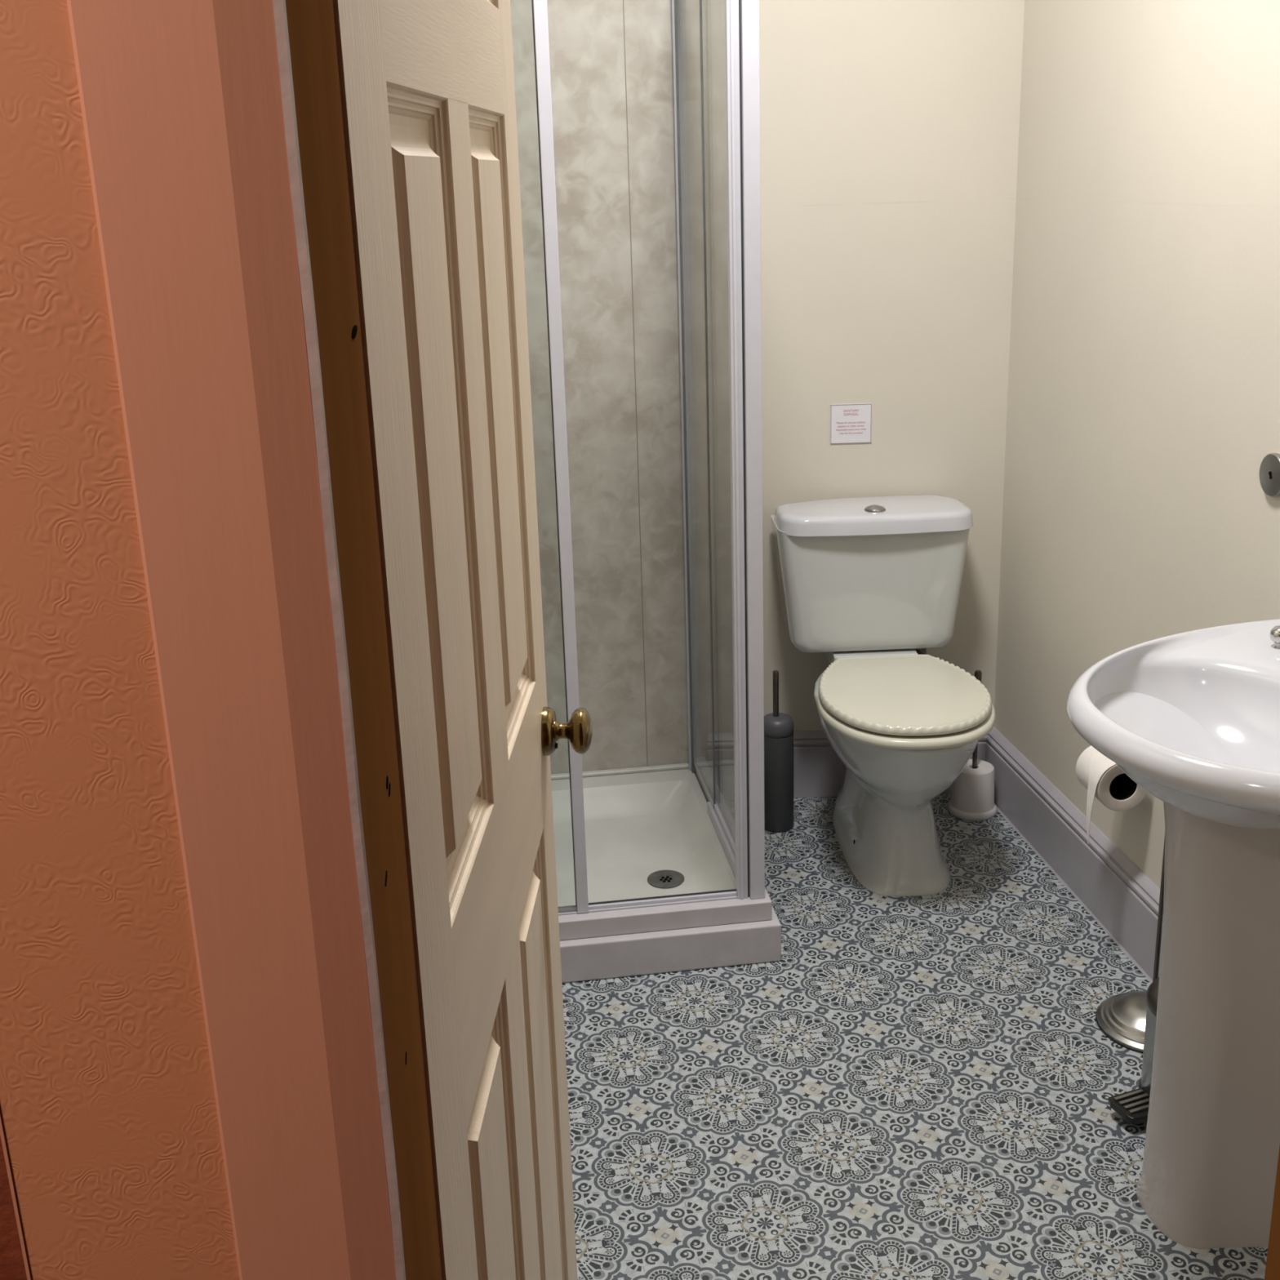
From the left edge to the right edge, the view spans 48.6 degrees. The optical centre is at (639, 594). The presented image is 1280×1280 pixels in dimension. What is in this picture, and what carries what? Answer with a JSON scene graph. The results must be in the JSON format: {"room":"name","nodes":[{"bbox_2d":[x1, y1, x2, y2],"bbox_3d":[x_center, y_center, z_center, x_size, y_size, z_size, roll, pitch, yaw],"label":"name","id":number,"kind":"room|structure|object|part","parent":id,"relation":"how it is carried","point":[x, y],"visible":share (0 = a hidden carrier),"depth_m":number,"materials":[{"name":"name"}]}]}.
{"room":"bathroom","nodes":[
{"label":"bathroom","id":0,"kind":"room"},
{"bbox_2d":[0,0,239,1279],"bbox_3d":[0.204,-0.049,0.587,2.800,2.740,0.135,-4,17,-7],"label":"wall","id":1,"kind":"structure","parent":0,"point":[108,1112],"depth_m":0.49,"materials":[{"name":"orange paint"}]},
{"bbox_2d":[759,0,1024,731],"bbox_3d":[0.015,-0.821,3.211,1.640,2.740,0.099,-2,17,1],"label":"wall","id":2,"kind":"structure","parent":0,"point":[889,129],"depth_m":3.18,"materials":[{"name":"beige paint"}]},
{"bbox_2d":[510,0,688,773],"bbox_3d":[-0.277,-0.606,3.138,0.782,2.212,0.012,-4,17,-7],"label":"wall panel","id":3,"kind":"object","parent":2,"relation":"attached to","point":[611,73],"depth_m":3.19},
{"bbox_2d":[830,403,871,444],"bbox_3d":[0.488,-0.396,3.282,0.096,0.092,0.002,-2,17,1],"label":"notice","id":4,"kind":"object","parent":2,"relation":"attached to","point":[849,423],"visible":1,"depth_m":3.28,"materials":[{"name":"white paper"}]},
{"bbox_2d":[793,730,988,798],"bbox_3d":[0.520,0.416,3.510,0.705,0.168,0.028,-2,17,1],"label":"baseboard","id":5,"kind":"structure","parent":2,"relation":"attached to","point":[819,771],"depth_m":3.50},
{"bbox_2d":[561,793,1267,1279],"bbox_3d":[0.275,0.845,2.439,1.710,0.030,2.762,-4,17,-7],"label":"floor","id":6,"kind":"structure","parent":0,"point":[919,1087],"depth_m":2.39,"materials":[{"name":"tile"}]},
{"bbox_2d":[551,763,735,906],"bbox_3d":[-0.198,0.561,3.116,0.756,0.058,0.699,-4,17,-7],"label":"shower tray","id":7,"kind":"object","parent":6,"relation":"on","point":[651,832],"visible":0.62,"depth_m":3.20,"materials":[{"name":"ceramic"}]},
{"bbox_2d":[531,0,764,915],"bbox_3d":[-0.215,-0.326,2.838,0.776,1.821,0.728,-4,17,-7],"label":"shower enclosure","id":8,"kind":"object","parent":6,"relation":"on","point":[716,55],"visible":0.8,"depth_m":2.73,"materials":[{"name":"white glass"}]},
{"bbox_3d":[-0.347,-0.218,2.490,0.395,1.753,0.003,-4,17,-7],"label":"fixed pane","id":9,"kind":"part","parent":8,"relation":"part of","materials":[{"name":"clear glass"}]},
{"bbox_3d":[-0.345,-0.215,2.483,0.396,1.755,0.003,-4,17,-7],"label":"glass pane","id":10,"kind":"part","parent":8,"relation":"part of","materials":[{"name":"clear glass"}]},
{"bbox_3d":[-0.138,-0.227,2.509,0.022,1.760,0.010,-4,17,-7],"label":"sliding door","id":11,"kind":"part","parent":8,"relation":"part of","materials":[{"name":"clear glass"}]},
{"bbox_3d":[0.122,-0.408,3.062,0.003,1.752,0.265,-4,17,-7],"label":"pane","id":12,"kind":"part","parent":8,"relation":"part of","materials":[{"name":"clear glass"}]},
{"bbox_3d":[0.180,0.504,3.131,0.026,0.038,0.662,-4,17,-7],"label":"rail","id":13,"kind":"part","parent":8,"relation":"part of","materials":[{"name":"white metal"}]},
{"bbox_3d":[0.170,-0.326,2.778,0.003,1.752,0.454,-4,17,-7],"label":"pane","id":14,"kind":"part","parent":8,"relation":"part of","materials":[{"name":"clear glass"}]},
{"bbox_3d":[0.202,-0.266,2.547,0.029,1.796,0.027,-4,17,-7],"label":"corner post","id":15,"kind":"part","parent":8,"relation":"part of","materials":[{"name":"white metal"}]},
{"bbox_2d":[558,768,781,982],"bbox_3d":[-0.176,0.586,3.091,0.812,0.124,0.760,-4,17,-7],"label":"plinth","id":16,"kind":"object","parent":6,"relation":"on","point":[678,937],"visible":0.33,"depth_m":2.76,"materials":[{"name":"white plastic"}]},
{"bbox_2d":[764,670,793,832],"bbox_3d":[0.322,0.363,3.321,0.077,0.390,0.077,-4,17,-7],"label":"toilet brush","id":17,"kind":"object","parent":6,"relation":"on","point":[778,726],"visible":0.9,"depth_m":3.30,"materials":[{"name":"grey plastic"}]},
{"bbox_3d":[0.314,0.230,3.281,0.014,0.112,0.014,-4,17,-7],"label":"handle","id":18,"kind":"part","parent":17,"relation":"part of","materials":[{"name":"metal"}]},
{"bbox_3d":[0.320,0.301,3.303,0.077,0.042,0.077,-4,17,-7],"label":"holder lid","id":19,"kind":"part","parent":17,"relation":"part of","materials":[{"name":"grey plastic"}]},
{"bbox_2d":[770,494,995,896],"bbox_3d":[0.552,0.220,3.110,0.464,0.770,0.666,-2,17,-1],"label":"toilet","id":20,"kind":"object","parent":6,"relation":"on","point":[865,584],"visible":1,"depth_m":3.13,"materials":[{"name":"white ceramic"}]},
{"bbox_3d":[0.528,-0.180,3.222,0.439,0.042,0.208,-2,17,-1],"label":"cistern lid","id":21,"kind":"part","parent":20,"relation":"part of","materials":[{"name":"ceramic"}]},
{"bbox_3d":[0.569,0.407,3.146,0.356,0.390,0.597,-2,17,-1],"label":"bowl","id":22,"kind":"part","parent":20,"relation":"part of","materials":[{"name":"white ceramic"}]},
{"bbox_3d":[0.557,0.207,3.009,0.354,0.021,0.445,-2,17,-1],"label":"seat lid","id":23,"kind":"part","parent":20,"relation":"part of","materials":[{"name":"beige plastic"}]},
{"bbox_2d":[947,670,996,821],"bbox_3d":[0.797,0.350,3.372,0.116,0.357,0.116,-4,17,-7],"label":"toilet brush","id":24,"kind":"object","parent":6,"relation":"on","point":[972,798],"visible":0.9,"depth_m":3.37,"materials":[{"name":"white plastic"}]},
{"bbox_3d":[0.796,0.299,3.357,0.017,0.252,0.017,-4,17,-7],"label":"handle","id":25,"kind":"part","parent":24,"relation":"part of","materials":[{"name":"metal"}]},
{"bbox_2d":[1095,837,1164,1053],"bbox_3d":[0.911,0.469,2.463,0.193,0.638,0.193,-4,17,-7],"label":"stand","id":26,"kind":"object","parent":6,"relation":"on","point":[1121,1017],"visible":0.38,"depth_m":2.52,"materials":[{"name":"metal"}]},
{"bbox_2d":[1108,977,1159,1124],"bbox_3d":[0.877,0.740,2.304,0.237,0.211,0.168,-8,18,-20],"label":"pedal bin","id":27,"kind":"object","parent":6,"relation":"on","point":[1132,1106],"visible":0.15,"depth_m":2.30,"materials":[{"name":"metal"}]},
{"bbox_3d":[0.907,0.652,2.291,0.168,0.036,0.168,-8,18,-20],"label":"bin lid","id":28,"kind":"part","parent":27,"relation":"part of","materials":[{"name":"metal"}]},
{"bbox_2d":[1066,618,1279,1248],"bbox_3d":[0.826,0.524,1.984,0.482,0.810,0.645,-4,17,-7],"label":"basin","id":29,"kind":"object","parent":6,"relation":"on","point":[1192,718],"visible":1,"depth_m":1.97,"materials":[{"name":"ceramic"}]},
{"bbox_3d":[0.815,0.210,1.891,0.483,0.155,0.648,-4,17,-7],"label":"basin bowl","id":30,"kind":"part","parent":29,"relation":"part of","materials":[{"name":"ceramic"}]},
{"bbox_2d":[1269,625,1279,648],"bbox_3d":[0.941,0.062,2.083,0.030,0.035,0.030,-4,17,-7],"label":"tap","id":31,"kind":"object","parent":29,"relation":"on","point":[1274,634],"visible":1,"depth_m":2.08,"materials":[{"name":"silver metal"}]},
{"bbox_2d":[993,0,1279,888],"bbox_3d":[1.031,-0.522,2.094,0.111,2.740,2.540,-4,17,-7],"label":"wall","id":32,"kind":"structure","parent":0,"point":[1143,415],"depth_m":2.65,"materials":[{"name":"beige paint"}]},
{"bbox_2d":[985,726,1163,982],"bbox_3d":[1.023,0.735,2.381,0.028,0.168,2.390,-4,17,-7],"label":"baseboard","id":33,"kind":"structure","parent":32,"relation":"attached to","point":[1121,896],"depth_m":2.99,"materials":[{"name":"grey wood"}]},
{"bbox_3d":[0.925,0.329,2.776,0.070,0.044,0.062,-4,17,-7],"label":"toilet roll holder","id":34,"kind":"object","parent":32,"relation":"attached to","visible":0},
{"bbox_2d":[1075,745,1146,844],"bbox_3d":[0.899,0.380,2.725,0.110,0.169,0.101,-4,17,-7],"label":"toilet roll","id":35,"kind":"object","parent":34,"relation":"hanging from","point":[1103,779],"visible":0.82,"depth_m":2.68,"materials":[{"name":"paper"}]},
{"bbox_3d":[0.661,-0.097,0.701,1.860,2.740,0.245,-4,17,-7],"label":"wall","id":36,"kind":"structure","parent":0,"visible":0},
{"bbox_2d":[0,1112,31,1279],"bbox_3d":[-0.243,0.000,0.470,0.001,2.740,0.010,-4,17,-7],"label":"trim","id":37,"kind":"structure","parent":36,"relation":"attached to","point":[2,1131],"depth_m":0.53,"materials":[{"name":"orange wood"}]},
{"bbox_2d":[333,0,591,1279],"bbox_3d":[-0.134,0.187,1.131,0.144,1.985,0.642,-1,17,3],"label":"door","id":38,"kind":"structure","parent":36,"relation":"in","point":[428,88],"depth_m":0.99,"materials":[{"name":"beige paint"}]},
{"bbox_3d":[-0.143,-0.058,0.929,0.036,0.513,0.188,-1,17,3],"label":"panel","id":39,"kind":"part","parent":38,"relation":"part of","materials":[{"name":"beige paint"}]},
{"bbox_3d":[-0.145,-0.382,0.975,0.036,0.083,0.461,-1,17,3],"label":"rail","id":40,"kind":"part","parent":38,"relation":"part of","materials":[{"name":"beige wood"}]},
{"bbox_3d":[-0.144,-0.579,1.058,0.036,0.246,0.190,-1,17,3],"label":"panel","id":41,"kind":"part","parent":38,"relation":"part of","materials":[{"name":"beige paint"}]},
{"bbox_3d":[-0.120,0.657,1.141,0.036,0.676,0.188,-1,17,3],"label":"panel","id":42,"kind":"part","parent":38,"relation":"part of","materials":[{"name":"beige paint"}]},
{"bbox_3d":[-0.126,0.222,1.154,0.036,0.152,0.461,-1,17,3],"label":"rail","id":43,"kind":"part","parent":38,"relation":"part of","materials":[{"name":"beige wood"}]},
{"bbox_3d":[-0.130,-0.136,1.189,0.036,0.513,0.190,-1,17,3],"label":"panel","id":44,"kind":"part","parent":38,"relation":"part of","materials":[{"name":"beige paint"}]},
{"bbox_3d":[-0.107,0.580,1.401,0.036,0.676,0.190,-1,17,3],"label":"panel","id":45,"kind":"part","parent":38,"relation":"part of","materials":[{"name":"beige paint"}]},
{"bbox_3d":[-0.090,0.136,1.412,0.011,0.049,0.049,-1,17,3],"label":"knob","id":46,"kind":"part","parent":38,"relation":"part of","materials":[{"name":"gold metal"}]},
{"bbox_2d":[66,0,1279,1279],"bbox_3d":[0.191,0.228,0.782,0.748,2.100,0.364,-4,17,-7],"label":"trim","id":47,"kind":"structure","parent":36,"relation":"attached to","point":[214,129],"depth_m":0.49,"materials":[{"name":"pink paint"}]},
{"bbox_3d":[-0.125,0.320,0.576,0.060,2.060,0.006,-4,17,-7],"label":"architrave","id":48,"kind":"part","parent":47,"relation":"part of","materials":[{"name":"orange wood"}]}
]}

